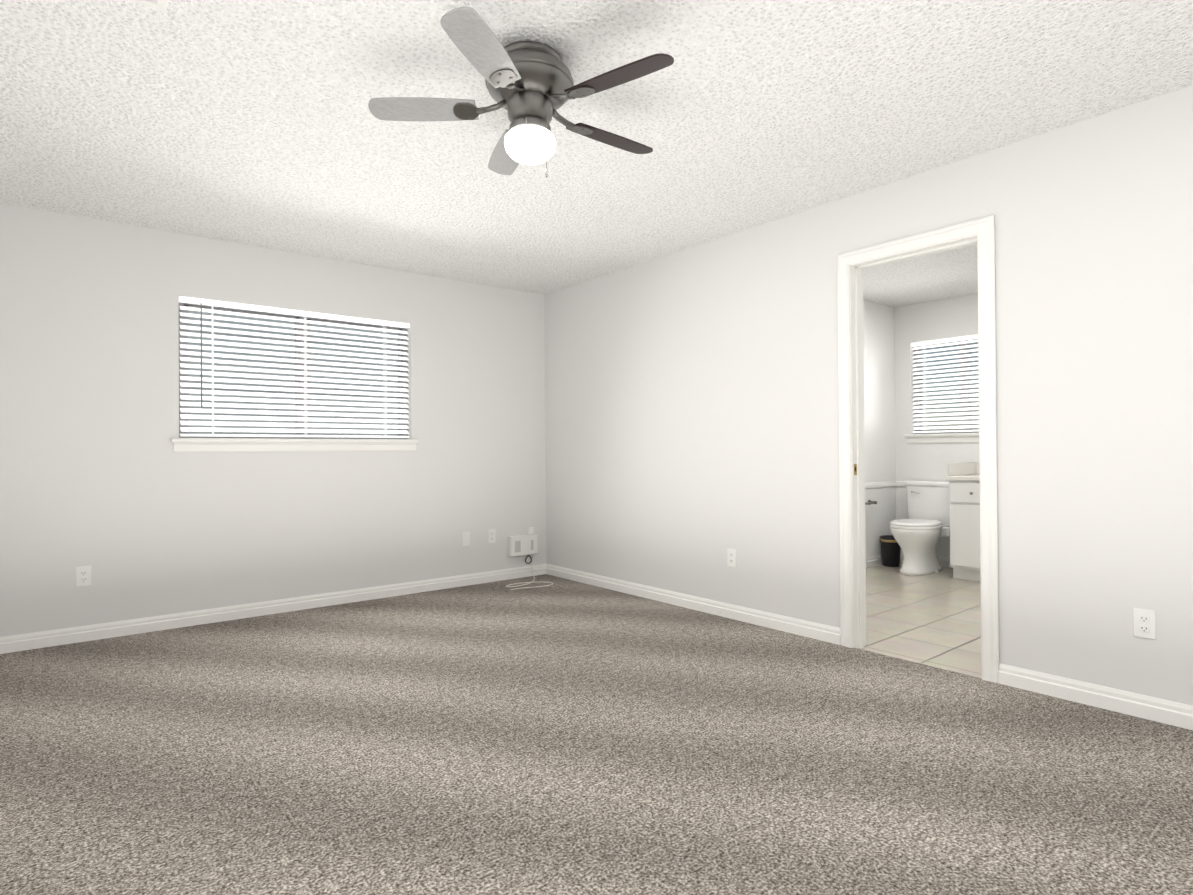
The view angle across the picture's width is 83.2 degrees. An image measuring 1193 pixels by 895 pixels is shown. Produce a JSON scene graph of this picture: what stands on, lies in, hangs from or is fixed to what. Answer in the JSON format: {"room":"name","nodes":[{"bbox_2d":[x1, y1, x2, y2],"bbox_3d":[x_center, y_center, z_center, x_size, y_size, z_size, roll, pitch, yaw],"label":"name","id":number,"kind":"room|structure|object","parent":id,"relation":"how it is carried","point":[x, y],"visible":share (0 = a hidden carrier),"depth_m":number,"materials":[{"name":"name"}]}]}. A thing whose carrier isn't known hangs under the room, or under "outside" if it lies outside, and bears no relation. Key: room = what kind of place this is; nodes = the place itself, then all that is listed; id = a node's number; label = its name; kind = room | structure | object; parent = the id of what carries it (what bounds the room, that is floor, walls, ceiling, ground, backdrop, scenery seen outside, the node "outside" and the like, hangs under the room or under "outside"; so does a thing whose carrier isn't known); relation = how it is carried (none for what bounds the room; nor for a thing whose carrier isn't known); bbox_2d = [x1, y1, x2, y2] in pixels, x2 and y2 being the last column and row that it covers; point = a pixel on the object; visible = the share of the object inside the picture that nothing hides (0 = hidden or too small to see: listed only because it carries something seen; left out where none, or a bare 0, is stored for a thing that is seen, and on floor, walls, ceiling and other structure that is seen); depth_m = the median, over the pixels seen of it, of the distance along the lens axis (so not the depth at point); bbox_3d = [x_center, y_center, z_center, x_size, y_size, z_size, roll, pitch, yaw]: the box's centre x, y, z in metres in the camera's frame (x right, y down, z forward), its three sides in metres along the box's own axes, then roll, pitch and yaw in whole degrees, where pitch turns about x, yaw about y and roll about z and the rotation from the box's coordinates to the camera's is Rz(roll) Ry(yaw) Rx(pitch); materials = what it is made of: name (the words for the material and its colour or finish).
{"room":"empty bedroom","nodes":[
{"label":"empty bedroom","id":0,"kind":"room"},
{"bbox_2d":[0,203,543,636],"bbox_3d":[-0.923,-0.064,5.579,7.350,2.540,0.120,0,0,-39],"label":"wall","id":1,"kind":"structure","parent":0,"point":[91,474],"depth_m":4.25,"materials":[{"name":"white paint"}]},
{"bbox_2d":[76,566,90,586],"bbox_3d":[-2.942,0.739,3.853,0.070,0.115,0.008,0,0,-39],"label":"duplex electrical outlet","id":2,"kind":"object","parent":1,"relation":"attached to","point":[83,575],"visible":1,"depth_m":3.85,"materials":[{"name":"white plastic"}]},
{"bbox_2d":[0,564,543,653],"bbox_3d":[-2.022,1.064,4.589,4.090,0.088,0.016,0,0,-39],"label":"baseboard","id":3,"kind":"structure","parent":1,"relation":"attached to","point":[28,641],"depth_m":4.35,"materials":[{"name":"white wood"}]},
{"bbox_2d":[179,302,407,438],"bbox_3d":[-2.057,-0.488,4.710,1.515,0.915,0.050,0,0,-39],"label":"window","id":4,"kind":"structure","parent":1,"relation":"in","point":[275,315],"depth_m":4.68,"materials":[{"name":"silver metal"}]},
{"bbox_2d":[179,296,409,437],"bbox_3d":[-2.015,-0.508,4.658,1.507,0.872,0.072,0,0,-39],"label":"window blinds","id":5,"kind":"object","parent":4,"relation":"attached to","point":[250,307],"visible":0.96,"depth_m":4.59,"materials":[{"name":"white plastic"}]},
{"bbox_2d":[171,438,418,452],"bbox_3d":[-2.004,-0.015,4.646,1.605,0.090,0.108,0,0,-39],"label":"window sill","id":6,"kind":"structure","parent":1,"relation":"attached to","point":[191,445],"depth_m":4.54,"materials":[{"name":"white wood"}]},
{"bbox_2d":[462,531,469,545],"bbox_3d":[-1.042,0.732,5.388,0.070,0.115,0.012,0,0,-39],"label":"outlet","id":7,"kind":"object","parent":1,"relation":"attached to","point":[465,538],"visible":1,"depth_m":5.38,"materials":[{"name":"white plastic"}]},
{"bbox_2d":[488,529,495,542],"bbox_3d":[-0.860,0.729,5.539,0.070,0.115,0.008,0,0,-39],"label":"duplex electrical outlet","id":8,"kind":"object","parent":1,"relation":"attached to","point":[491,535],"visible":1,"depth_m":5.54,"materials":[{"name":"white plastic"}]},
{"bbox_2d":[508,527,537,556],"bbox_3d":[-0.621,0.798,5.702,0.270,0.232,0.054,0,0,-39],"label":"panel","id":9,"kind":"object","parent":1,"relation":"attached to","point":[521,545],"visible":1,"depth_m":5.68,"materials":[{"name":"white plastic"}]},
{"bbox_2d":[0,574,1192,894],"bbox_3d":[-0.165,1.158,2.177,4.240,0.150,6.340,0,0,-39],"label":"floor carpet","id":10,"kind":"object","parent":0,"point":[560,736],"visible":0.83,"depth_m":2.29,"materials":[{"name":"grey carpet"}]},
{"bbox_2d":[506,554,552,589],"bbox_3d":[-0.586,1.005,5.453,0.460,0.190,0.452,0,0,-39],"label":"phone cord","id":11,"kind":"object","parent":10,"relation":"on","point":[527,582],"visible":0.96,"depth_m":5.37,"materials":[{"name":"white plastic"}]},
{"bbox_2d":[0,0,1192,307],"bbox_3d":[1.025,-1.420,3.169,7.350,0.120,6.340,0,0,-39],"label":"ceiling","id":12,"kind":"structure","parent":0,"point":[252,122],"depth_m":2.73,"materials":[{"name":"white paint"}]},
{"bbox_2d":[130,0,168,11],"bbox_3d":[-1.305,-1.346,1.874,0.214,0.009,0.350,0,0,-39],"label":"ceiling vent","id":13,"kind":"object","parent":12,"relation":"in","point":[160,5],"visible":1,"depth_m":2.03,"materials":[{"name":"white metal"}]},
{"bbox_2d":[368,7,673,177],"bbox_3d":[-0.197,-1.140,2.371,1.026,0.432,1.064,0,0,-39],"label":"ceiling fan","id":14,"kind":"object","parent":12,"relation":"attached to","point":[531,88],"visible":1,"depth_m":2.27,"materials":[{"name":"silver metal"}]},
{"bbox_2d":[544,85,1192,705],"bbox_3d":[1.561,-0.092,3.505,0.120,2.540,6.210,0,0,-39],"label":"wall","id":15,"kind":"structure","parent":0,"point":[668,423],"depth_m":3.10,"materials":[{"name":"white paint"}]},
{"bbox_2d":[544,564,839,644],"bbox_3d":[0.458,1.048,4.763,0.016,0.088,2.788,0,0,-39],"label":"baseboard","id":16,"kind":"structure","parent":15,"relation":"attached to","point":[826,633],"depth_m":4.41,"materials":[{"name":"white wood"}]},
{"bbox_2d":[727,548,735,566],"bbox_3d":[0.859,0.702,4.273,0.008,0.115,0.070,0,0,-39],"label":"duplex electrical outlet","id":17,"kind":"object","parent":15,"relation":"attached to","point":[731,557],"visible":1,"depth_m":4.27,"materials":[{"name":"white plastic"}]},
{"bbox_2d":[837,215,998,682],"bbox_3d":[1.631,0.014,3.419,0.162,2.150,0.790,0,0,-39],"label":"door frame","id":18,"kind":"structure","parent":15,"relation":"attached to","point":[852,265],"depth_m":3.52,"materials":[{"name":"white wood"}]},
{"bbox_2d":[854,464,856,474],"bbox_3d":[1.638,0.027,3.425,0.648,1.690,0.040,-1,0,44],"label":"hardware piece","id":19,"kind":"object","parent":18,"relation":"attached to","point":[855,469],"visible":0.17,"depth_m":3.64,"materials":[{"name":"gold metal"}]},
{"bbox_2d":[998,663,1192,729],"bbox_3d":[2.605,1.019,2.111,0.016,0.088,2.448,0,0,-39],"label":"baseboard","id":20,"kind":"structure","parent":15,"relation":"attached to","point":[1177,714],"depth_m":2.76,"materials":[{"name":"white wood"}]},
{"bbox_2d":[1133,608,1155,639],"bbox_3d":[2.167,0.697,2.658,0.008,0.115,0.070,0,0,-39],"label":"duplex electrical outlet","id":21,"kind":"object","parent":15,"relation":"attached to","point":[1144,623],"visible":1,"depth_m":2.65,"materials":[{"name":"white plastic"}]},
{"bbox_2d":[863,300,898,557],"bbox_3d":[1.737,-0.083,5.648,2.850,2.540,0.120,0,0,-39],"label":"wall","id":22,"kind":"structure","parent":0,"point":[891,334],"depth_m":6.32,"materials":[{"name":"white paint"}]},
{"bbox_2d":[865,500,876,504],"bbox_3d":[2.442,0.505,6.090,0.288,0.047,0.072,0,0,-39],"label":"toilet paper holder","id":23,"kind":"object","parent":22,"relation":"attached to","point":[869,502],"visible":0.52,"depth_m":6.11,"materials":[{"name":"silver metal"}]},
{"bbox_2d":[866,555,881,567],"bbox_3d":[1.787,1.055,5.589,2.850,0.088,0.016,0,0,-39],"label":"baseboard","id":24,"kind":"structure","parent":22,"relation":"attached to","point":[872,561],"depth_m":6.21,"materials":[{"name":"white wood"}]},
{"bbox_2d":[865,481,896,488],"bbox_3d":[1.783,0.354,5.593,2.850,0.055,0.016,0,0,-39],"label":"trim","id":25,"kind":"structure","parent":22,"relation":"attached to","point":[884,484],"depth_m":6.30,"materials":[{"name":"white wood"}]},
{"bbox_2d":[858,561,980,677],"bbox_3d":[2.729,1.155,4.443,3.110,0.138,3.220,0,0,-39],"label":"floor","id":26,"kind":"structure","parent":0,"point":[933,619],"depth_m":4.28,"materials":[{"name":"beige tile"}]},
{"bbox_2d":[880,535,900,566],"bbox_3d":[2.729,0.959,6.229,0.184,0.272,0.184,0,0,-39],"label":"trash bin","id":27,"kind":"object","parent":26,"relation":"on","point":[890,549],"visible":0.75,"depth_m":6.16,"materials":[{"name":"black plastic"}]},
{"bbox_2d":[890,480,949,575],"bbox_3d":[2.874,0.700,5.960,0.726,0.786,0.503,0,0,-39],"label":"toilet","id":28,"kind":"object","parent":26,"relation":"on","point":[921,530],"visible":0.92,"depth_m":5.85,"materials":[{"name":"white ceramic"}]},
{"bbox_2d":[946,462,980,581],"bbox_3d":[3.479,0.605,5.304,0.594,0.960,1.145,0,0,-39],"label":"vanity cabinet","id":29,"kind":"object","parent":26,"relation":"on","point":[964,489],"visible":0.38,"depth_m":5.49,"materials":[{"name":"white wood"}]},
{"bbox_2d":[895,293,978,557],"bbox_3d":[3.882,-0.099,5.391,0.120,2.540,3.220,0,0,-39],"label":"wall","id":30,"kind":"structure","parent":0,"point":[952,317],"depth_m":6.31,"materials":[{"name":"white paint"}]},
{"bbox_2d":[897,481,905,486],"bbox_3d":[3.832,0.339,5.346,0.016,0.055,2.980,0,0,-39],"label":"trim","id":31,"kind":"structure","parent":30,"relation":"attached to","point":[899,483],"depth_m":6.46,"materials":[{"name":"white wood"}]},
{"bbox_2d":[900,552,952,567],"bbox_3d":[3.837,1.039,5.342,0.016,0.088,2.980,0,0,-39],"label":"baseboard","id":32,"kind":"structure","parent":30,"relation":"attached to","point":[944,561],"depth_m":6.15,"materials":[{"name":"white wood"}]},
{"bbox_2d":[905,433,978,443],"bbox_3d":[3.288,-0.085,6.054,0.108,0.090,0.990,0,0,-39],"label":"window sill","id":33,"kind":"structure","parent":30,"relation":"attached to","point":[943,438],"depth_m":6.14,"materials":[{"name":"white wood"}]},
{"bbox_2d":[914,339,978,433],"bbox_3d":[3.346,-0.552,6.107,0.050,0.900,0.900,0,0,-39],"label":"window","id":34,"kind":"structure","parent":30,"relation":"in","point":[947,385],"depth_m":6.13,"materials":[{"name":"silver metal"}]},
{"bbox_2d":[911,334,978,432],"bbox_3d":[3.293,-0.570,6.064,0.072,0.857,0.892,0,0,-39],"label":"window blinds","id":35,"kind":"object","parent":34,"relation":"attached to","point":[925,351],"visible":0.5,"depth_m":6.17,"materials":[{"name":"white plastic"}]},
{"label":"outside","id":36,"kind":"structure","parent":0,"visible":0},
{"bbox_3d":[0.941,1.468,5.579,70.000,0.150,70.000,0,0,-39],"label":"ground","id":37,"kind":"structure","parent":36,"visible":0},
{"bbox_2d":[188,310,397,434],"bbox_3d":[-2.884,-0.819,7.911,15.000,4.500,0.200,0,0,-39],"label":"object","id":38,"kind":"object","parent":37,"relation":"on","point":[270,344],"depth_m":7.33,"materials":[{"name":"clear glass"}]}
]}

